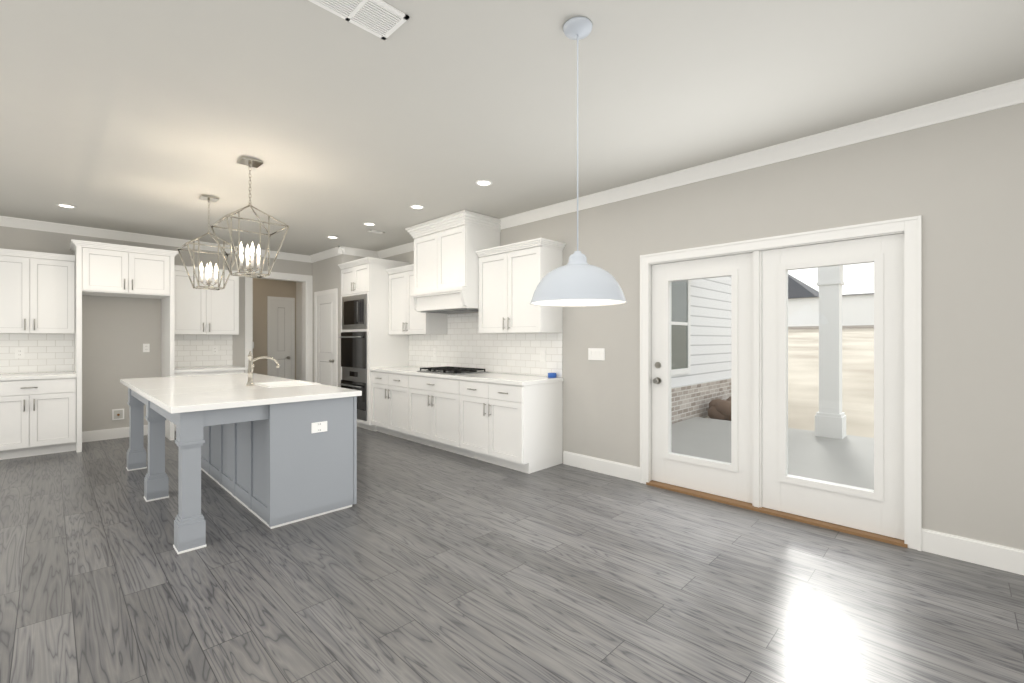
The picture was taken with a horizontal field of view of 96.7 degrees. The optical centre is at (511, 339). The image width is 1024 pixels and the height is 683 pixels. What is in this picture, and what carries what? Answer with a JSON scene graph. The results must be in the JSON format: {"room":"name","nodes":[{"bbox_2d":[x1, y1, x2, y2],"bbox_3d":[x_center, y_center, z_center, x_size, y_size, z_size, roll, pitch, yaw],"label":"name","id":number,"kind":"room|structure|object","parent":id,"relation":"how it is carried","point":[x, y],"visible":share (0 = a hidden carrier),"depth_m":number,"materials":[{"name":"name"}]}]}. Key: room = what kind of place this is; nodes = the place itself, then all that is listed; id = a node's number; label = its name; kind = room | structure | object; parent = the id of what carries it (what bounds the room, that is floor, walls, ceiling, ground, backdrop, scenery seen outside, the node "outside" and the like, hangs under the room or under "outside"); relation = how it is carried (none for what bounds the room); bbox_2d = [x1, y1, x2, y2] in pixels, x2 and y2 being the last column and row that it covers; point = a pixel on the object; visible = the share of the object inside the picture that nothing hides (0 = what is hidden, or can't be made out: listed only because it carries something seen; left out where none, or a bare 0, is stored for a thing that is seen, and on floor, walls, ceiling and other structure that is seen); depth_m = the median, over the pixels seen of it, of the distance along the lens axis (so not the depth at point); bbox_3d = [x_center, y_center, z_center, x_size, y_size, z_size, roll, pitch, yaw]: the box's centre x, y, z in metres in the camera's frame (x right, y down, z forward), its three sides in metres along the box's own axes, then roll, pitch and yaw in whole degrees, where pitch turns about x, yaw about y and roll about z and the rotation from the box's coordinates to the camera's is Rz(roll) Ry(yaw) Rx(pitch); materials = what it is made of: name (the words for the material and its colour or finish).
{"room":"kitchen","nodes":[
{"label":"kitchen","id":0,"kind":"room"},
{"bbox_2d":[0,226,307,431],"bbox_3d":[-5.453,-0.058,5.829,0.150,2.715,6.050,0,0,44],"label":"wall","id":1,"kind":"structure","parent":0,"point":[115,330],"depth_m":6.05,"materials":[{"name":"grey paint"}]},
{"bbox_2d":[15,348,23,357],"bbox_3d":[-5.792,0.160,5.356,0.008,0.118,0.075,0,0,44],"label":"outlet","id":2,"kind":"object","parent":1,"relation":"attached to","point":[19,352],"depth_m":5.35,"materials":[{"name":"white plastic"}]},
{"bbox_2d":[0,333,73,373],"bbox_3d":[-6.259,0.165,4.894,0.008,0.468,2.235,0,0,45],"label":"tile backsplash","id":3,"kind":"structure","parent":1,"relation":"attached to","point":[48,352],"depth_m":5.46,"materials":[{"name":"white tile"}]},
{"bbox_2d":[0,252,74,333],"bbox_3d":[-5.638,-0.519,5.283,0.347,0.898,0.806,0,0,45],"label":"upper cabinet","id":4,"kind":"object","parent":1,"relation":"attached to","point":[37,292],"depth_m":5.22,"materials":[{"name":"white wood"}]},
{"bbox_2d":[82,425,147,442],"bbox_3d":[-5.152,1.232,6.017,0.015,0.135,0.820,0,0,44],"label":"baseboard","id":5,"kind":"structure","parent":1,"relation":"attached to","point":[105,434],"depth_m":5.91,"materials":[{"name":"white paint"}]},
{"bbox_2d":[112,409,123,419],"bbox_3d":[-5.174,0.985,5.983,0.028,0.140,0.120,0,0,44],"label":"outlet","id":6,"kind":"object","parent":1,"relation":"attached to","point":[117,414],"depth_m":5.98,"materials":[{"name":"white plastic"}]},
{"bbox_2d":[143,344,149,351],"bbox_3d":[-4.978,0.115,6.197,0.009,0.115,0.070,0,0,44],"label":"outlet","id":7,"kind":"object","parent":1,"relation":"attached to","point":[146,347],"depth_m":6.19,"materials":[{"name":"white plastic"}]},
{"bbox_2d":[0,216,313,262],"bbox_3d":[-5.421,-1.363,5.699,0.078,0.105,5.790,0,0,44],"label":"crown molding","id":8,"kind":"structure","parent":1,"relation":"attached to","point":[5,221],"depth_m":5.98,"materials":[{"name":"white paint"}]},
{"bbox_2d":[174,335,232,367],"bbox_3d":[-4.544,0.165,6.638,0.008,0.468,0.820,0,0,45],"label":"tile backsplash","id":9,"kind":"structure","parent":1,"relation":"attached to","point":[192,350],"depth_m":6.65,"materials":[{"name":"white tile"}]},
{"bbox_2d":[174,265,242,334],"bbox_3d":[-4.391,-0.535,6.520,0.393,0.930,0.865,0,0,45],"label":"upper cabinet","id":10,"kind":"object","parent":1,"relation":"attached to","point":[204,312],"visible":0.81,"depth_m":6.39,"materials":[{"name":"white wood"}]},
{"bbox_2d":[212,346,217,353],"bbox_3d":[-4.412,0.160,6.761,0.008,0.118,0.075,0,0,44],"label":"outlet","id":11,"kind":"object","parent":1,"relation":"attached to","point":[214,348],"depth_m":6.76,"materials":[{"name":"white plastic"}]},
{"bbox_2d":[245,269,312,381],"bbox_3d":[-3.829,0.105,7.470,0.170,2.390,1.028,0,0,45],"label":"door frame","id":12,"kind":"structure","parent":1,"relation":"attached to","point":[307,326],"depth_m":7.72,"materials":[{"name":"white paint"}]},
{"bbox_2d":[267,296,294,379],"bbox_3d":[-4.222,0.260,8.348,0.074,2.080,0.470,0,0,45],"label":"door","id":13,"kind":"structure","parent":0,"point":[281,330],"depth_m":8.37,"materials":[{"name":"white paint"}]},
{"bbox_2d":[308,254,351,386],"bbox_3d":[-2.985,-0.058,7.413,1.150,2.715,0.130,0,0,44],"label":"wall","id":14,"kind":"structure","parent":0,"point":[326,273],"depth_m":7.29,"materials":[{"name":"grey paint"}]},
{"bbox_2d":[314,288,337,386],"bbox_3d":[-3.050,0.250,7.376,0.850,2.100,0.074,0,0,45],"label":"door","id":15,"kind":"structure","parent":14,"relation":"attached to","point":[325,337],"depth_m":7.36,"materials":[{"name":"white paint"}]},
{"bbox_2d":[308,246,347,261],"bbox_3d":[-2.977,-1.363,7.301,1.138,0.105,0.078,0,0,44],"label":"crown molding","id":16,"kind":"structure","parent":14,"relation":"attached to","point":[339,250],"depth_m":7.24,"materials":[{"name":"white paint"}]},
{"bbox_2d":[352,255,364,260],"bbox_3d":[-2.383,-0.058,7.277,0.100,2.715,0.480,0,0,44],"label":"wall","id":17,"kind":"structure","parent":0,"point":[353,257],"depth_m":7.15,"materials":[{"name":"grey paint"}]},
{"bbox_2d":[346,247,375,257],"bbox_3d":[-2.372,-1.363,7.161,0.078,0.105,0.510,0,0,44],"label":"crown molding","id":18,"kind":"structure","parent":17,"relation":"attached to","point":[351,251],"depth_m":7.16,"materials":[{"name":"white paint"}]},
{"bbox_2d":[0,427,1023,682],"bbox_3d":[-1.857,1.330,2.568,11.750,0.060,6.800,0,0,45],"label":"floor","id":19,"kind":"structure","parent":0,"point":[420,563],"depth_m":2.38,"materials":[{"name":"grey wood"}]},
{"bbox_2d":[0,375,75,459],"bbox_3d":[-5.541,0.870,5.189,0.618,0.860,0.806,0,0,45],"label":"base cabinet","id":20,"kind":"object","parent":19,"relation":"on","point":[37,413],"depth_m":5.05,"materials":[{"name":"white painted wood"},{"name":"brushed nickel metal"}]},
{"bbox_2d":[69,239,178,451],"bbox_3d":[-4.906,0.080,5.775,0.703,2.440,1.005,0,0,45],"label":"tall cabinet","id":21,"kind":"object","parent":19,"relation":"on","point":[109,269],"visible":0.98,"depth_m":5.55,"materials":[{"name":"white wood"}]},
{"bbox_2d":[174,366,245,437],"bbox_3d":[-4.309,0.850,6.418,0.652,0.900,0.835,0,0,45],"label":"base cabinet","id":22,"kind":"object","parent":19,"relation":"on","point":[194,371],"visible":0.08,"depth_m":6.25,"materials":[{"name":"white painted wood"},{"name":"brushed nickel metal"}]},
{"bbox_2d":[126,389,356,553],"bbox_3d":[-2.557,0.869,4.076,2.658,0.861,1.138,0,0,45],"label":"kitchen island","id":23,"kind":"object","parent":19,"relation":"on","point":[271,452],"depth_m":3.34,"materials":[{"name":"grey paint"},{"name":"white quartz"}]},
{"bbox_2d":[120,373,361,412],"bbox_3d":[-2.565,0.419,4.074,2.730,0.039,1.205,0,0,45],"label":"island countertop","id":24,"kind":"structure","parent":23,"relation":"on","point":[200,394],"depth_m":3.49,"materials":[{"name":"white stone"}]},
{"bbox_2d":[246,351,279,385],"bbox_3d":[-2.170,0.249,3.989,0.120,0.300,0.276,0,0,45],"label":"kitchen faucet","id":25,"kind":"object","parent":24,"relation":"on","point":[250,373],"visible":1,"depth_m":3.92,"materials":[{"name":"silver metal"}]},
{"bbox_2d":[256,381,295,384],"bbox_3d":[-2.222,0.498,4.284,0.025,0.204,0.385,0,0,45],"label":"sink","id":26,"kind":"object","parent":24,"relation":"in","point":[257,382],"depth_m":4.30,"materials":[{"name":"white ceramic"}]},
{"bbox_2d":[296,381,319,384],"bbox_3d":[-1.909,0.498,4.263,0.500,0.204,0.025,0,0,45],"label":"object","id":27,"kind":"structure","parent":24,"relation":"in","point":[297,382],"depth_m":4.25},
{"bbox_2d":[338,257,410,431],"bbox_3d":[-2.093,0.080,6.839,0.923,2.440,0.735,0,0,45],"label":"tall cabinet","id":28,"kind":"object","parent":19,"relation":"on","point":[368,341],"visible":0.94,"depth_m":6.52,"materials":[{"name":"white wood"}]},
{"bbox_2d":[370,366,421,437],"bbox_3d":[-1.397,0.870,6.237,1.001,0.860,0.618,0,0,45],"label":"base cabinet","id":29,"kind":"object","parent":19,"relation":"on","point":[386,385],"depth_m":6.06,"materials":[{"name":"white wood"}]},
{"bbox_2d":[402,372,477,452],"bbox_3d":[-0.724,0.870,5.576,1.133,0.860,0.618,0,0,45],"label":"base cabinet","id":30,"kind":"object","parent":19,"relation":"on","point":[427,398],"depth_m":5.39,"materials":[{"name":"white wood"}]},
{"bbox_2d":[417,366,487,374],"bbox_3d":[-0.733,0.376,5.568,0.760,0.046,0.505,0,0,45],"label":"gas cooktop","id":31,"kind":"object","parent":30,"relation":"in","point":[452,370],"visible":1,"depth_m":5.43,"materials":[{"name":"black metal"}]},
{"bbox_2d":[454,374,562,473],"bbox_3d":[-0.047,0.870,4.910,1.011,0.860,0.618,0,0,45],"label":"base cabinet","id":32,"kind":"object","parent":19,"relation":"on","point":[512,421],"depth_m":4.61,"materials":[{"name":"white wood"}]},
{"bbox_2d":[548,373,555,377],"bbox_3d":[0.421,0.376,4.780,0.090,0.047,0.090,0,0,45],"label":"tape roll","id":33,"kind":"object","parent":32,"relation":"on","point":[551,375],"visible":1,"depth_m":4.74,"materials":[{"name":"blue plastic"}]},
{"bbox_2d":[0,0,1023,255],"bbox_3d":[-1.857,-1.465,2.568,11.750,0.100,6.800,0,0,45],"label":"ceiling","id":34,"kind":"structure","parent":0,"point":[148,116],"depth_m":2.65,"materials":[{"name":"paint"}]},
{"bbox_2d":[56,204,76,207],"bbox_3d":[-4.716,-1.410,4.817,0.155,0.006,0.155,0,0,38],"label":"recessed light","id":35,"kind":"object","parent":34,"relation":"in","point":[61,205],"depth_m":4.82,"materials":[{"name":"white paint"}]},
{"bbox_2d":[177,194,237,289],"bbox_3d":[-3.013,-0.959,4.524,0.447,0.909,0.447,0,0,45],"label":"lantern chandelier","id":36,"kind":"object","parent":34,"relation":"hanging from","point":[208,198],"visible":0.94,"depth_m":4.52,"materials":[{"name":"silver metal"}]},
{"bbox_2d":[210,156,289,277],"bbox_3d":[-2.071,-0.959,3.599,0.447,0.909,0.447,0,0,45],"label":"lantern chandelier","id":37,"kind":"object","parent":34,"relation":"hanging from","point":[249,162],"visible":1,"depth_m":3.59,"materials":[{"name":"silver metal"}]},
{"bbox_2d":[308,0,408,39],"bbox_3d":[-0.653,-1.409,1.932,0.210,0.008,0.370,0,0,44],"label":"ceiling vent","id":38,"kind":"object","parent":34,"relation":"in","point":[381,19],"depth_m":1.97,"materials":[{"name":"white metal"}]},
{"bbox_2d":[363,222,375,225],"bbox_3d":[-1.746,-1.410,5.571,0.155,0.006,0.155,0,0,20],"label":"recessed light","id":39,"kind":"object","parent":34,"relation":"in","point":[366,223],"depth_m":5.58,"materials":[{"name":"white paint"}]},
{"bbox_2d":[367,230,384,233],"bbox_3d":[-1.785,-1.409,5.960,0.100,0.008,0.200,0,0,44],"label":"ceiling vent","id":40,"kind":"object","parent":34,"relation":"in","point":[373,231],"depth_m":5.94,"materials":[{"name":"white metal"}]},
{"bbox_2d":[410,205,424,208],"bbox_3d":[-1.011,-1.410,4.849,0.155,0.006,0.155,0,0,38],"label":"recessed light","id":41,"kind":"object","parent":34,"relation":"in","point":[411,206],"depth_m":4.85,"materials":[{"name":"white paint"}]},
{"bbox_2d":[475,180,491,185],"bbox_3d":[-0.255,-1.410,4.106,0.155,0.006,0.155,0,0,20],"label":"recessed light","id":42,"kind":"object","parent":34,"relation":"in","point":[483,182],"depth_m":4.11,"materials":[{"name":"white paint"}]},
{"bbox_2d":[529,16,626,306],"bbox_3d":[0.297,-0.787,2.057,0.436,1.251,0.436,0,0,45],"label":"pendant light","id":43,"kind":"object","parent":34,"relation":"hanging from","point":[577,280],"visible":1,"depth_m":1.94,"materials":[{"name":"white metal"}]},
{"bbox_2d":[382,103,1023,549],"bbox_3d":[0.473,-0.058,4.940,11.750,2.715,0.150,0,0,44],"label":"wall","id":44,"kind":"structure","parent":0,"point":[956,185],"depth_m":2.79,"materials":[{"name":"grey paint"}]},
{"bbox_2d":[386,264,447,334],"bbox_3d":[-1.341,-0.535,6.339,0.934,0.930,0.393,0,0,45],"label":"upper cabinet","id":45,"kind":"object","parent":44,"relation":"attached to","point":[405,318],"visible":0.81,"depth_m":6.23,"materials":[{"name":"white wood"}]},
{"bbox_2d":[405,210,500,313],"bbox_3d":[-0.720,-0.875,5.575,1.168,1.071,0.613,0,0,45],"label":"range hood","id":46,"kind":"object","parent":44,"relation":"attached to","point":[446,268],"visible":0.98,"depth_m":5.29,"materials":[{"name":"white painted wood"}]},
{"bbox_2d":[409,313,561,376],"bbox_3d":[-0.507,0.031,5.789,2.898,0.734,0.008,0,0,45],"label":"tile backsplash","id":47,"kind":"structure","parent":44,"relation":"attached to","point":[463,342],"depth_m":5.62,"materials":[{"name":"white tile"}]},
{"bbox_2d":[475,238,565,333],"bbox_3d":[0.073,-0.535,4.949,0.983,0.930,0.393,0,0,45],"label":"upper cabinet","id":48,"kind":"object","parent":44,"relation":"attached to","point":[512,275],"visible":1,"depth_m":4.77,"materials":[{"name":"white wood"}]},
{"bbox_2d":[588,348,604,360],"bbox_3d":[0.829,0.145,4.475,0.190,0.118,0.011,0,0,45],"label":"switch plate","id":49,"kind":"object","parent":44,"relation":"attached to","point":[596,353],"visible":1,"depth_m":4.47,"materials":[{"name":"white plastic"}]},
{"bbox_2d":[563,451,639,481],"bbox_3d":[0.858,1.232,4.447,0.890,0.135,0.015,0,0,44],"label":"baseboard","id":50,"kind":"structure","parent":44,"relation":"attached to","point":[625,471],"depth_m":4.42,"materials":[{"name":"white paint"}]},
{"bbox_2d":[376,78,1023,258],"bbox_3d":[1.142,-1.363,4.123,9.350,0.105,0.078,0,0,44],"label":"crown molding","id":51,"kind":"structure","parent":44,"relation":"attached to","point":[985,100],"depth_m":3.23,"materials":[{"name":"white paint"}]},
{"bbox_2d":[640,215,921,550],"bbox_3d":[1.910,0.269,3.535,1.898,2.062,0.220,0,0,45],"label":"french door","id":52,"kind":"structure","parent":44,"relation":"attached to","point":[753,475],"depth_m":3.37,"materials":[{"name":"white paint"}]},
{"bbox_2d":[921,528,1023,574],"bbox_3d":[3.500,1.232,1.850,2.740,0.135,0.015,0,0,44],"label":"baseboard","id":53,"kind":"structure","parent":44,"relation":"attached to","point":[999,557],"depth_m":2.64,"materials":[{"name":"white paint"}]},
{"label":"outside","id":54,"kind":"structure","parent":0,"visible":0},
{"bbox_2d":[705,328,873,437],"bbox_3d":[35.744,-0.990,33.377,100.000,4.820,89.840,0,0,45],"label":"fence","id":55,"kind":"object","parent":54,"point":[851,397],"depth_m":11.94,"materials":[{"name":"beige wood"}]},
{"bbox_2d":[671,276,730,423],"bbox_3d":[2.052,-2.240,9.592,4.600,7.320,9.000,0,0,45],"label":"wall","id":56,"kind":"structure","parent":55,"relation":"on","point":[716,282],"depth_m":8.06,"materials":[{"name":"white wood"}]},
{"bbox_2d":[708,396,730,420],"bbox_3d":[4.476,1.230,8.657,0.674,0.394,2.720,0,0,45],"label":"shrubs","id":57,"kind":"object","parent":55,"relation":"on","point":[719,416],"depth_m":7.75,"materials":[{"name":"brown plant"}]},
{"bbox_2d":[671,417,873,489],"bbox_3d":[3.718,1.373,4.597,5.340,0.075,3.890,0,0,45],"label":"patio slab","id":58,"kind":"object","parent":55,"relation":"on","point":[825,447],"depth_m":5.47,"materials":[{"name":"grey concrete"}]},
{"bbox_2d":[815,265,845,438],"bbox_3d":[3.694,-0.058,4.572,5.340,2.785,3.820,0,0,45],"label":"porch column","id":59,"kind":"structure","parent":58,"relation":"on","point":[825,344],"depth_m":6.21,"materials":[{"name":"white wood"}]},
{"bbox_2d":[788,274,873,328],"bbox_3d":[32.713,-4.500,46.058,30.700,7.200,10.800,0,0,45],"label":"house","id":60,"kind":"structure","parent":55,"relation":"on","point":[803,303],"depth_m":43.07,"materials":[{"name":"white"}]}
]}

